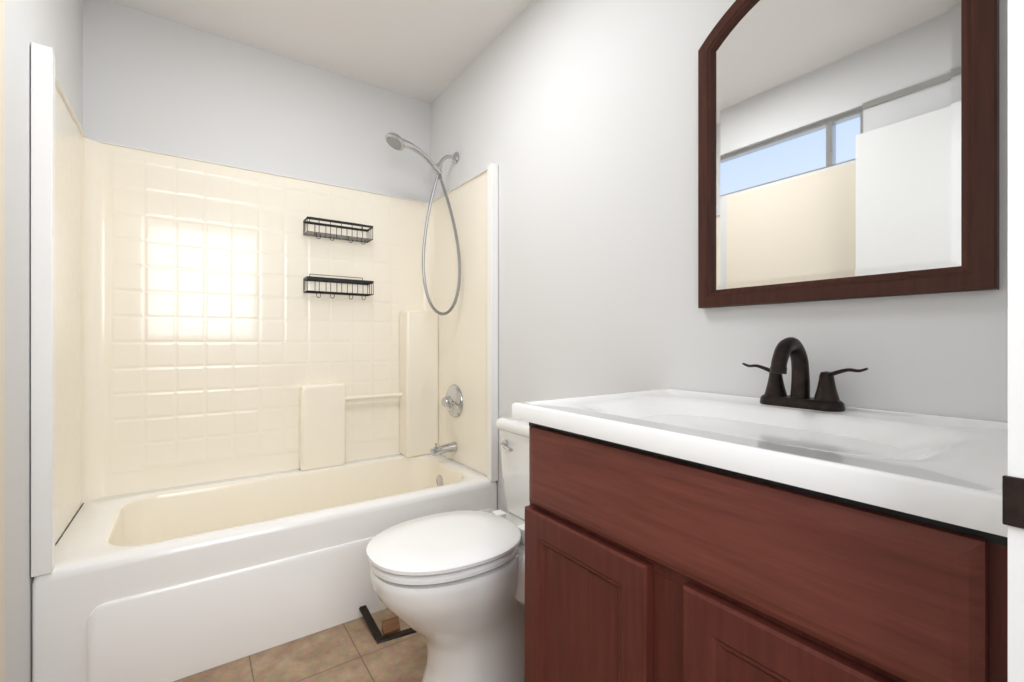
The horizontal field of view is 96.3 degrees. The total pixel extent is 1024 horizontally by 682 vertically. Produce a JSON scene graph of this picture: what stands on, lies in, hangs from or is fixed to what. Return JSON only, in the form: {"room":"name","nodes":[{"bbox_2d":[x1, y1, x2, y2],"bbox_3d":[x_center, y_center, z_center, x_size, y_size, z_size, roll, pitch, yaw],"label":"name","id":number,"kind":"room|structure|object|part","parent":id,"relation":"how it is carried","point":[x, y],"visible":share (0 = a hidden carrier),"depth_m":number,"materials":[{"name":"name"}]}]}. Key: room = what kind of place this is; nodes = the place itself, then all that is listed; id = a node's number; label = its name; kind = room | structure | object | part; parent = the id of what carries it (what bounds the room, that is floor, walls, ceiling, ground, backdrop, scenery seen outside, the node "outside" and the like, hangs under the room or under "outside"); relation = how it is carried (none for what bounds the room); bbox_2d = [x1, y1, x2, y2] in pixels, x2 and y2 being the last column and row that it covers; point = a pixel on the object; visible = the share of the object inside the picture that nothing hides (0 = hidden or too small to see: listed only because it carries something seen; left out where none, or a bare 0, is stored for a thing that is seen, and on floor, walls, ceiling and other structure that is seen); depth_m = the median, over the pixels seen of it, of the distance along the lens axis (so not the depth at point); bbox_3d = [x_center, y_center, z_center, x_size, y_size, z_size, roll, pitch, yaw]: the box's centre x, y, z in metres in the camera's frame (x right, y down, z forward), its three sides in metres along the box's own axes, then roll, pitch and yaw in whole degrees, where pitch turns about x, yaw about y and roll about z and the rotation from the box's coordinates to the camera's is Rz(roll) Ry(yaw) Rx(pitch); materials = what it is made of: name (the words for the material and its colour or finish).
{"room":"bathroom","nodes":[
{"label":"bathroom","id":0,"kind":"room"},
{"bbox_2d":[173,608,426,681],"bbox_3d":[-0.043,1.105,0.759,1.744,0.100,3.954,0,0,-35],"label":"floor","id":1,"kind":"structure","parent":0,"point":[351,651],"depth_m":1.51,"materials":[{"name":"tile"}]},
{"bbox_2d":[31,42,497,681],"bbox_3d":[-0.896,0.018,1.982,1.519,2.073,0.746,0,0,-35],"label":"shower","id":2,"kind":"object","parent":1,"relation":"on","point":[263,408],"visible":0.92,"depth_m":2.00,"materials":[{"name":"white fiberglass"}]},
{"bbox_2d":[32,449,497,681],"bbox_3d":[-0.896,0.848,1.982,1.518,0.415,0.746,0,0,-35],"label":"tub","id":3,"kind":"object","parent":2,"relation":"in","point":[170,582],"depth_m":1.59,"materials":[{"name":"white"}]},
{"bbox_2d":[303,216,373,244],"bbox_3d":[-0.891,-0.567,2.362,0.324,0.129,0.098,0,0,-35],"label":"caddy shelf","id":4,"kind":"object","parent":2,"relation":"attached to","point":[317,230],"depth_m":2.38,"materials":[{"name":"black metal"}]},
{"bbox_2d":[303,273,373,300],"bbox_3d":[-0.890,-0.277,2.363,0.327,0.129,0.098,0,0,-35],"label":"caddy shelf","id":5,"kind":"object","parent":2,"relation":"attached to","point":[316,286],"depth_m":2.39,"materials":[{"name":"black metal"}]},
{"bbox_2d":[359,605,415,643],"bbox_3d":[-0.447,1.033,1.715,0.189,0.042,0.218,0,0,-35],"label":"toilet paper stand","id":6,"kind":"object","parent":1,"relation":"on","point":[390,626],"depth_m":1.66,"materials":[{"name":"black metal"}]},
{"bbox_2d":[366,416,529,681],"bbox_3d":[-0.075,0.673,1.460,0.757,0.765,0.466,0,0,-35],"label":"toilet","id":7,"kind":"object","parent":1,"relation":"on","point":[449,587],"visible":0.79,"depth_m":1.31,"materials":[{"name":"white ceramic"}]},
{"bbox_3d":[-0.186,0.608,1.382,0.486,0.056,0.374,0,0,-35],"label":"seat","id":8,"kind":"part","parent":7,"relation":"part of","materials":[{"name":"white plastic"}]},
{"bbox_3d":[-0.022,0.379,1.657,0.031,0.032,0.085,0,0,-35],"label":"lever","id":9,"kind":"part","parent":7,"relation":"part of","materials":[{"name":"silver metal"}]},
{"bbox_2d":[512,337,1007,681],"bbox_3d":[0.454,0.523,0.883,0.563,1.063,0.782,0,0,-35],"label":"bathroom vanity","id":10,"kind":"object","parent":1,"relation":"on","point":[774,532],"visible":0.98,"depth_m":0.66,"materials":[{"name":"brown wood"}]},
{"bbox_3d":[0.246,0.275,0.731,0.020,0.167,0.717,0,0,-35],"label":"drawer","id":11,"kind":"part","parent":10,"relation":"part of","materials":[{"name":"brown wood"}]},
{"bbox_2d":[742,337,868,411],"bbox_3d":[0.594,0.068,0.975,0.143,0.151,0.248,0,0,-35],"label":"faucet","id":12,"kind":"object","parent":10,"relation":"on","point":[775,398],"depth_m":0.98,"materials":[{"name":"brown metal"}]},
{"bbox_2d":[108,0,533,103],"bbox_3d":[-0.043,-1.460,0.759,1.744,0.100,3.954,0,0,-35],"label":"ceiling","id":13,"kind":"structure","parent":0,"point":[429,51],"depth_m":2.08,"materials":[{"name":"white paint"}]},
{"bbox_2d":[5,0,1007,681],"bbox_3d":[0.317,-0.177,0.239,1.500,2.465,0.110,0,0,-35],"label":"wall","id":14,"kind":"structure","parent":0,"point":[575,122],"depth_m":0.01,"materials":[{"name":"white paint"}]},
{"bbox_2d":[0,0,4,681],"bbox_3d":[-0.980,0.093,0.780,0.009,1.923,0.660,0,0,-35],"label":"door frame","id":15,"kind":"structure","parent":14,"relation":"attached to","point":[2,340],"depth_m":1.04,"materials":[{"name":"beige wood"}]},
{"bbox_2d":[698,0,998,307],"bbox_3d":[0.680,-0.500,1.029,0.023,0.820,0.570,0,0,-35],"label":"mirror","id":16,"kind":"object","parent":14,"relation":"attached to","point":[848,149],"visible":0.96,"depth_m":0.98,"materials":[{"name":"brown wood"}]},
{"bbox_2d":[1002,0,1023,681],"bbox_3d":[0.070,0.024,0.069,0.844,2.062,0.112,0,0,-35],"label":"door frame","id":17,"kind":"structure","parent":14,"relation":"attached to","point":[1015,323],"depth_m":0.34,"materials":[{"name":"white paint"}]}
]}

